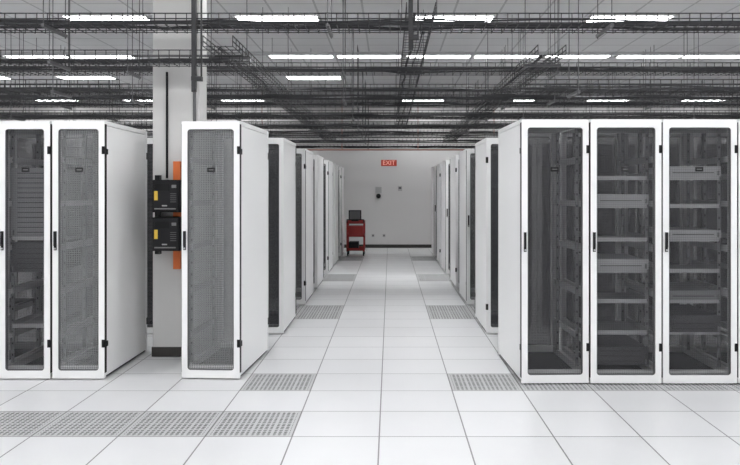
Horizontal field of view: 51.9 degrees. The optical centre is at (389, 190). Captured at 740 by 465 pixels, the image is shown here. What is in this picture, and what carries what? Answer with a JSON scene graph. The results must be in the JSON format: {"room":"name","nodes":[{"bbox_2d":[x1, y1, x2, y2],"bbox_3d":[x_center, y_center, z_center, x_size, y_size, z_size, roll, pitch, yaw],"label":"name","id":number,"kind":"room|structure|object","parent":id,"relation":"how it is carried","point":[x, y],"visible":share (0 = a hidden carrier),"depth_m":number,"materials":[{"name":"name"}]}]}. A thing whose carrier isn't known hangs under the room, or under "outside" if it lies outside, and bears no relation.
{"room":"server room","nodes":[
{"label":"server room","id":0,"kind":"room"},
{"bbox_2d":[6,57,67,57],"bbox_3d":[-6.770,-2.584,14.450,1.240,0.030,0.540,0,0,0],"label":"ceiling light","id":1,"kind":"object","parent":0,"point":[6,57],"depth_m":14.70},
{"bbox_2d":[70,57,135,57],"bbox_3d":[-5.530,-2.584,14.450,1.240,0.030,0.540,0,0,0],"label":"ceiling light","id":2,"kind":"object","parent":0,"point":[70,57],"depth_m":14.70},
{"bbox_2d":[0,248,739,464],"bbox_3d":[0.000,1.690,9.300,24.000,0.001,26.600,0,0,0],"label":"floor","id":3,"kind":"structure","parent":0,"point":[386,362],"depth_m":6.04,"materials":[{"name":"tile"}]},
{"bbox_2d":[9,131,42,362],"bbox_3d":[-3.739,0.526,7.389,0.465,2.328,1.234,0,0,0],"label":"door","id":4,"kind":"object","parent":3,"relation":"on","point":[39,142],"visible":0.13,"depth_m":7.91,"materials":[{"name":"black plastic"}]},
{"bbox_2d":[0,121,97,378],"bbox_3d":[-3.271,0.526,7.389,0.465,2.328,1.234,0,0,0],"label":"rack","id":5,"kind":"object","parent":3,"relation":"on","point":[30,204],"visible":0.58,"depth_m":6.82,"materials":[{"name":"white metal"}]},
{"bbox_2d":[52,121,147,378],"bbox_3d":[-2.789,0.526,7.389,0.477,2.328,1.234,0,0,0],"label":"rack","id":6,"kind":"object","parent":3,"relation":"on","point":[122,319],"visible":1,"depth_m":6.86,"materials":[{"name":"white metal"}]},
{"bbox_2d":[147,138,152,332],"bbox_3d":[-2.763,0.526,9.561,0.601,2.328,1.234,0,0,0],"label":"rack","id":7,"kind":"object","parent":3,"relation":"on","point":[149,140],"visible":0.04,"depth_m":8.97,"materials":[{"name":"black metal"}]},
{"bbox_2d":[152,0,206,356],"bbox_3d":[-2.180,-0.455,7.900,0.500,4.290,0.320,0,0,0],"label":"structural column","id":8,"kind":"structure","parent":3,"relation":"on","point":[166,279],"depth_m":7.75,"materials":[{"name":"paint"}]},
{"bbox_2d":[152,161,180,268],"bbox_3d":[-2.223,0.245,7.591,0.315,1.090,0.322,0,0,0],"label":"battery","id":9,"kind":"object","parent":8,"relation":"attached to","point":[166,194],"visible":0.98,"depth_m":7.45,"materials":[{"name":"black plastic"}]},
{"bbox_2d":[166,72,195,177],"bbox_3d":[-2.128,-0.955,7.735,0.307,3.290,0.032,0,0,0],"label":"conduit","id":10,"kind":"object","parent":8,"relation":"attached to","point":[194,93],"visible":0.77,"depth_m":7.72,"materials":[{"name":"grey metal"}]},
{"bbox_2d":[181,121,268,378],"bbox_3d":[-1.577,0.526,7.403,0.538,2.328,1.234,0,0,3],"label":"rack","id":11,"kind":"object","parent":3,"relation":"on","point":[225,319],"visible":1,"depth_m":6.87,"materials":[{"name":"white metal"}]},
{"bbox_2d":[268,138,295,332],"bbox_3d":[-1.550,0.526,9.561,0.601,2.328,1.234,0,0,0],"label":"rack","id":12,"kind":"object","parent":3,"relation":"on","point":[282,152],"visible":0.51,"depth_m":8.97,"materials":[{"name":"white metal"}]},
{"bbox_2d":[296,149,313,303],"bbox_3d":[-1.550,0.526,11.839,0.601,2.328,1.234,0,0,0],"label":"rack","id":13,"kind":"object","parent":3,"relation":"on","point":[304,157],"visible":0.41,"depth_m":11.56,"materials":[{"name":"white metal"}]},
{"bbox_2d":[313,155,323,287],"bbox_3d":[-1.550,0.526,13.761,0.601,2.328,1.234,0,0,0],"label":"rack","id":14,"kind":"object","parent":3,"relation":"on","point":[318,161],"visible":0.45,"depth_m":13.34,"materials":[{"name":"white metal"}]},
{"bbox_2d":[324,160,332,273],"bbox_3d":[-1.550,0.526,16.039,0.601,2.328,1.234,0,0,0],"label":"rack","id":15,"kind":"object","parent":3,"relation":"on","point":[328,165],"visible":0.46,"depth_m":15.47,"materials":[{"name":"white metal"}]},
{"bbox_2d":[333,163,338,264],"bbox_3d":[-1.550,0.526,17.961,0.601,2.328,1.234,0,0,0],"label":"rack","id":16,"kind":"object","parent":3,"relation":"on","point":[335,166],"visible":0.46,"depth_m":17.50,"materials":[{"name":"white metal"}]},
{"bbox_2d":[339,167,343,255],"bbox_3d":[-1.550,0.526,20.139,0.601,2.328,1.234,0,0,0],"label":"rack","id":17,"kind":"object","parent":3,"relation":"on","point":[341,169],"visible":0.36,"depth_m":19.59,"materials":[{"name":"white metal"}]},
{"bbox_2d":[346,210,364,255],"bbox_3d":[-0.895,1.095,19.979,0.470,1.190,0.742,0,0,0],"label":"utility cart","id":18,"kind":"object","parent":3,"relation":"on","point":[354,215],"visible":1,"depth_m":19.76,"materials":[{"name":"red metal"}]},
{"bbox_2d":[349,210,360,220],"bbox_3d":[-0.915,0.665,19.920,0.330,0.330,0.240,0,0,0],"label":"monitor","id":19,"kind":"object","parent":18,"relation":"on","point":[353,214],"depth_m":19.84,"materials":[{"name":"black plastic"}]},
{"bbox_2d":[432,167,435,255],"bbox_3d":[1.431,0.526,20.139,0.601,2.328,1.234,0,0,0],"label":"rack","id":20,"kind":"object","parent":3,"relation":"on","point":[433,168],"visible":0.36,"depth_m":19.55,"materials":[{"name":"white metal"}]},
{"bbox_2d":[436,163,441,264],"bbox_3d":[1.429,0.526,17.961,0.601,2.328,1.234,0,0,0],"label":"rack","id":21,"kind":"object","parent":3,"relation":"on","point":[439,166],"visible":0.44,"depth_m":17.42,"materials":[{"name":"white metal"}]},
{"bbox_2d":[442,160,449,273],"bbox_3d":[1.431,0.526,16.039,0.601,2.328,1.234,0,0,0],"label":"rack","id":22,"kind":"object","parent":3,"relation":"on","point":[445,164],"visible":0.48,"depth_m":15.47,"materials":[{"name":"white metal"}]},
{"bbox_2d":[450,155,458,287],"bbox_3d":[1.429,0.526,13.761,0.601,2.328,1.234,0,0,0],"label":"rack","id":23,"kind":"object","parent":3,"relation":"on","point":[454,160],"visible":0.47,"depth_m":13.37,"materials":[{"name":"white metal"}]},
{"bbox_2d":[459,149,474,303],"bbox_3d":[1.431,0.526,11.839,0.601,2.328,1.234,0,0,0],"label":"rack","id":24,"kind":"object","parent":3,"relation":"on","point":[467,156],"visible":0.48,"depth_m":11.58,"materials":[{"name":"white metal"}]},
{"bbox_2d":[475,138,497,332],"bbox_3d":[1.429,0.526,9.561,0.601,2.328,1.234,0,0,0],"label":"rack","id":25,"kind":"object","parent":3,"relation":"on","point":[486,150],"visible":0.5,"depth_m":8.97,"materials":[{"name":"white metal"}]},
{"bbox_2d":[498,119,588,382],"bbox_3d":[1.427,0.526,7.227,0.601,2.328,1.234,0,0,-2],"label":"rack","id":26,"kind":"object","parent":3,"relation":"on","point":[529,281],"visible":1,"depth_m":6.66,"materials":[{"name":"white metal"}]},
{"bbox_2d":[559,144,559,332],"bbox_3d":[2.035,0.526,9.561,0.601,2.328,1.234,0,0,0],"label":"rack","id":27,"kind":"object","parent":3,"relation":"on","point":[559,144],"visible":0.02,"depth_m":8.97,"materials":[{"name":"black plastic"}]},
{"bbox_2d":[560,119,661,382],"bbox_3d":[2.059,0.526,7.219,0.628,2.328,1.234,0,0,0],"label":"rack","id":28,"kind":"object","parent":3,"relation":"on","point":[615,356],"visible":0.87,"depth_m":6.65,"materials":[{"name":"white metal"}]},
{"bbox_2d":[625,119,737,382],"bbox_3d":[2.704,0.526,7.219,0.658,2.328,1.234,0,0,0],"label":"rack","id":29,"kind":"object","parent":3,"relation":"on","point":[681,320],"visible":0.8,"depth_m":6.65,"materials":[{"name":"white metal"}]},
{"bbox_2d":[690,119,739,382],"bbox_3d":[3.337,0.526,7.219,0.603,2.328,1.234,0,0,0],"label":"rack","id":30,"kind":"object","parent":3,"relation":"on","point":[712,150],"visible":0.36,"depth_m":7.79,"materials":[{"name":"metal"}]},
{"bbox_2d":[0,106,739,243],"bbox_3d":[0.000,-0.455,22.675,24.000,4.290,0.150,0,0,0],"label":"wall","id":31,"kind":"structure","parent":0,"point":[404,216],"depth_m":22.60,"materials":[{"name":"paint"}]},
{"bbox_2d":[375,187,381,197],"bbox_3d":[-0.342,0.050,22.567,0.180,0.338,0.074,0,0,0],"label":"fire alarm","id":32,"kind":"object","parent":31,"relation":"attached to","point":[377,189],"visible":1,"depth_m":22.55,"materials":[{"name":"grey plastic"}]},
{"bbox_2d":[344,244,431,247],"bbox_3d":[0.000,1.640,22.593,24.000,0.100,0.015,0,0,0],"label":"baseboard","id":33,"kind":"structure","parent":31,"relation":"attached to","point":[366,245],"depth_m":22.59,"materials":[{"name":"grey rubber"}]},
{"bbox_2d":[0,0,739,105],"bbox_3d":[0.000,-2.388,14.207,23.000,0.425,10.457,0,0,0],"label":"ceiling","id":34,"kind":"structure","parent":0,"point":[36,52],"depth_m":12.88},
{"bbox_2d":[0,75,13,78],"bbox_3d":[-9.300,-2.584,17.300,1.240,0.030,0.540,0,0,0],"label":"ceiling light","id":35,"kind":"object","parent":34,"relation":"attached to","point":[1,76],"depth_m":17.30,"materials":[{"name":"white plastic"}]},
{"bbox_2d":[0,0,129,99],"bbox_3d":[-5.800,-1.760,7.450,6.406,1.680,0.420,0,0,0],"label":"cable tray","id":36,"kind":"object","parent":34,"relation":"hanging from","point":[64,92],"visible":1,"depth_m":7.37,"materials":[{"name":"black metal"}]},
{"bbox_2d":[54,75,117,78],"bbox_3d":[-6.900,-2.584,17.300,1.240,0.030,0.540,0,0,0],"label":"ceiling light","id":37,"kind":"object","parent":34,"relation":"attached to","point":[59,76],"depth_m":17.30,"materials":[{"name":"white plastic"}]},
{"bbox_2d":[60,14,151,19],"bbox_3d":[-4.220,-2.584,11.420,1.240,0.030,0.540,0,0,0],"label":"ceiling light","id":38,"kind":"object","parent":34,"relation":"attached to","point":[62,15],"depth_m":11.25,"materials":[{"name":"white plastic"}]},
{"bbox_2d":[0,0,249,71],"bbox_3d":[-5.200,-1.895,7.400,7.606,1.410,0.470,0,0,0],"label":"cable tray","id":39,"kind":"object","parent":34,"relation":"hanging from","point":[60,63],"visible":0.98,"depth_m":7.40,"materials":[{"name":"black metal"}]},
{"bbox_2d":[191,0,202,91],"bbox_3d":[-1.780,-1.755,6.980,0.140,1.690,0.060,0,0,0],"label":"support post","id":40,"kind":"object","parent":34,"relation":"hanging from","point":[194,78],"visible":1,"depth_m":6.96,"materials":[{"name":"black metal"}]},
{"bbox_2d":[202,0,335,139],"bbox_3d":[-1.620,-1.955,14.024,0.400,1.290,13.753,0,0,0],"label":"cable tray","id":41,"kind":"object","parent":34,"relation":"hanging from","point":[246,70],"visible":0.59,"depth_m":9.37,"materials":[{"name":"black metal"}]},
{"bbox_2d":[233,14,319,20],"bbox_3d":[-1.680,-2.584,11.420,1.240,0.030,0.540,0,0,0],"label":"ceiling light","id":42,"kind":"object","parent":34,"relation":"attached to","point":[235,15],"depth_m":11.25,"materials":[{"name":"white plastic"}]},
{"bbox_2d":[268,55,333,57],"bbox_3d":[-1.700,-2.584,14.450,1.240,0.030,0.540,0,0,0],"label":"ceiling light","id":43,"kind":"object","parent":34,"relation":"attached to","point":[270,56],"depth_m":14.60,"materials":[{"name":"white plastic"}]},
{"bbox_2d":[66,93,559,133],"bbox_3d":[0.000,-2.040,20.200,18.006,1.120,0.480,0,0,0],"label":"cable tray","id":44,"kind":"object","parent":34,"relation":"hanging from","point":[274,131],"visible":0.27,"depth_m":20.16,"materials":[{"name":"black metal"}]},
{"bbox_2d":[285,75,341,79],"bbox_3d":[-1.730,-2.584,17.300,1.240,0.030,0.540,0,0,0],"label":"ceiling light","id":45,"kind":"object","parent":34,"relation":"attached to","point":[291,77],"depth_m":17.30,"materials":[{"name":"white plastic"}]},
{"bbox_2d":[0,72,714,120],"bbox_3d":[0.000,-2.040,16.100,18.006,1.120,0.480,0,0,0],"label":"cable tray","id":46,"kind":"object","parent":34,"relation":"hanging from","point":[488,72],"visible":0.18,"depth_m":16.28,"materials":[{"name":"black metal"}]},
{"bbox_2d":[25,80,704,128],"bbox_3d":[0.000,-2.040,17.950,18.006,1.120,0.480,0,0,0],"label":"cable tray","id":47,"kind":"object","parent":34,"relation":"hanging from","point":[591,80],"visible":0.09,"depth_m":18.13,"materials":[{"name":"black metal"}]},
{"bbox_2d":[69,106,661,148],"bbox_3d":[0.000,-1.850,20.350,18.006,1.500,0.440,0,0,0],"label":"cable tray","id":48,"kind":"object","parent":34,"relation":"hanging from","point":[303,145],"visible":0.19,"depth_m":20.21,"materials":[{"name":"black metal"}]},
{"bbox_2d":[0,20,736,93],"bbox_3d":[0.000,-2.040,11.800,18.006,1.120,0.480,0,0,0],"label":"cable tray","id":49,"kind":"object","parent":34,"relation":"hanging from","point":[213,88],"visible":0.34,"depth_m":11.65,"materials":[{"name":"black metal"}]},
{"bbox_2d":[336,55,401,57],"bbox_3d":[-0.400,-2.584,14.450,1.240,0.030,0.540,0,0,0],"label":"ceiling light","id":50,"kind":"object","parent":34,"relation":"attached to","point":[338,56],"depth_m":14.60,"materials":[{"name":"white plastic"}]},
{"bbox_2d":[0,0,739,38],"bbox_3d":[0.000,-2.055,7.300,18.007,1.090,0.520,0,0,0],"label":"cable tray","id":51,"kind":"object","parent":34,"relation":"hanging from","point":[26,23],"visible":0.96,"depth_m":7.30,"materials":[{"name":"black metal"}]},
{"bbox_2d":[0,0,739,106],"bbox_3d":[0.000,-1.850,9.700,18.006,1.500,0.440,0,0,0],"label":"cable tray","id":52,"kind":"object","parent":34,"relation":"hanging from","point":[214,97],"visible":0.9,"depth_m":9.70,"materials":[{"name":"black metal"}]},
{"bbox_2d":[0,29,739,121],"bbox_3d":[0.000,-1.850,11.950,18.006,1.500,0.440,0,0,0],"label":"cable tray","id":53,"kind":"object","parent":34,"relation":"hanging from","point":[20,116],"visible":0.91,"depth_m":11.85,"materials":[{"name":"black metal"}]},
{"bbox_2d":[0,0,739,79],"bbox_3d":[0.000,-2.015,9.550,18.006,1.170,0.480,0,0,0],"label":"cable tray","id":54,"kind":"object","parent":34,"relation":"hanging from","point":[128,70],"visible":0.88,"depth_m":9.37,"materials":[{"name":"black metal"}]},
{"bbox_2d":[0,45,739,109],"bbox_3d":[0.000,-2.040,13.750,18.006,1.120,0.480,0,0,0],"label":"cable tray","id":55,"kind":"object","parent":34,"relation":"hanging from","point":[2,104],"visible":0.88,"depth_m":13.67,"materials":[{"name":"black metal"}]},
{"bbox_2d":[9,72,737,139],"bbox_3d":[0.000,-1.850,16.250,18.006,1.500,0.440,0,0,0],"label":"cable tray","id":56,"kind":"object","parent":34,"relation":"hanging from","point":[276,135],"visible":0.34,"depth_m":16.09,"materials":[{"name":"black metal"}]},
{"bbox_2d":[113,47,650,131],"bbox_3d":[0.000,-1.850,13.900,18.006,1.500,0.440,0,0,0],"label":"cable tray","id":57,"kind":"object","parent":34,"relation":"hanging from","point":[358,125],"visible":0.38,"depth_m":13.82,"materials":[{"name":"black metal"}]},
{"bbox_2d":[307,149,464,150],"bbox_3d":[0.000,-1.806,19.000,7.000,1.588,0.036,0,0,0],"label":"pipe","id":58,"kind":"object","parent":34,"relation":"hanging from","point":[307,149],"visible":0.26,"depth_m":18.98,"materials":[{"name":"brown"}]},
{"bbox_2d":[381,106,396,166],"bbox_3d":[-0.030,-1.637,20.921,0.450,1.925,0.058,0,0,0],"label":"exit sign","id":59,"kind":"object","parent":34,"relation":"hanging from","point":[384,163],"visible":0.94,"depth_m":20.89,"materials":[{"name":"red plastic"}]},
{"bbox_2d":[408,0,418,50],"bbox_3d":[0.210,-1.945,6.980,0.140,1.310,0.060,0,0,0],"label":"support post","id":60,"kind":"object","parent":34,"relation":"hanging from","point":[411,37],"visible":1,"depth_m":6.96,"materials":[{"name":"black metal"}]},
{"bbox_2d":[394,0,438,128],"bbox_3d":[0.300,-2.130,14.098,0.400,0.940,13.603,0,0,0],"label":"cable tray","id":61,"kind":"object","parent":34,"relation":"hanging from","point":[435,6],"visible":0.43,"depth_m":9.86,"materials":[{"name":"black metal"}]},
{"bbox_2d":[146,81,701,144],"bbox_3d":[0.000,-1.850,18.100,18.006,1.500,0.440,0,0,0],"label":"cable tray","id":62,"kind":"object","parent":34,"relation":"hanging from","point":[365,141],"visible":0.28,"depth_m":18.02,"materials":[{"name":"black metal"}]},
{"bbox_2d":[406,55,471,57],"bbox_3d":[0.930,-2.584,14.450,1.240,0.030,0.540,0,0,0],"label":"ceiling light","id":63,"kind":"object","parent":34,"relation":"attached to","point":[426,56],"depth_m":14.60,"materials":[{"name":"white plastic"}]},
{"bbox_2d":[416,14,495,19],"bbox_3d":[0.930,-2.584,11.420,1.240,0.030,0.540,0,0,0],"label":"ceiling light","id":64,"kind":"object","parent":34,"relation":"attached to","point":[429,15],"depth_m":11.25,"materials":[{"name":"white plastic"}]},
{"bbox_2d":[443,0,565,141],"bbox_3d":[1.620,-1.955,14.248,0.400,1.290,13.303,0,0,0],"label":"cable tray","id":65,"kind":"object","parent":34,"relation":"hanging from","point":[544,63],"visible":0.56,"depth_m":9.50,"materials":[{"name":"black metal"}]},
{"bbox_2d":[473,55,538,57],"bbox_3d":[2.230,-2.584,14.450,1.240,0.030,0.540,0,0,0],"label":"ceiling light","id":66,"kind":"object","parent":34,"relation":"attached to","point":[475,56],"depth_m":14.60,"materials":[{"name":"white plastic"}]},
{"bbox_2d":[543,55,611,57],"bbox_3d":[3.590,-2.584,14.450,1.240,0.030,0.540,0,0,0],"label":"ceiling light","id":67,"kind":"object","parent":34,"relation":"attached to","point":[567,56],"depth_m":14.60,"materials":[{"name":"white plastic"}]},
{"bbox_2d":[583,14,675,21],"bbox_3d":[3.580,-2.584,11.420,1.240,0.030,0.540,0,0,0],"label":"ceiling light","id":68,"kind":"object","parent":34,"relation":"attached to","point":[595,15],"depth_m":11.25,"materials":[{"name":"white plastic"}]},
{"bbox_2d":[520,0,739,98],"bbox_3d":[5.150,-1.760,7.450,7.706,1.680,0.420,0,0,0],"label":"cable tray","id":69,"kind":"object","parent":34,"relation":"hanging from","point":[684,88],"visible":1,"depth_m":7.37,"materials":[{"name":"black metal"}]},
{"bbox_2d":[614,55,683,57],"bbox_3d":[4.960,-2.584,14.450,1.240,0.030,0.540,0,0,0],"label":"ceiling light","id":70,"kind":"object","parent":34,"relation":"attached to","point":[617,56],"depth_m":14.60,"materials":[{"name":"white plastic"}]},
{"bbox_2d":[680,55,739,57],"bbox_3d":[6.240,-2.584,14.450,1.240,0.030,0.540,0,0,0],"label":"ceiling light","id":71,"kind":"object","parent":34,"relation":"attached to","point":[685,56],"depth_m":14.60,"materials":[{"name":"white plastic"}]}
]}

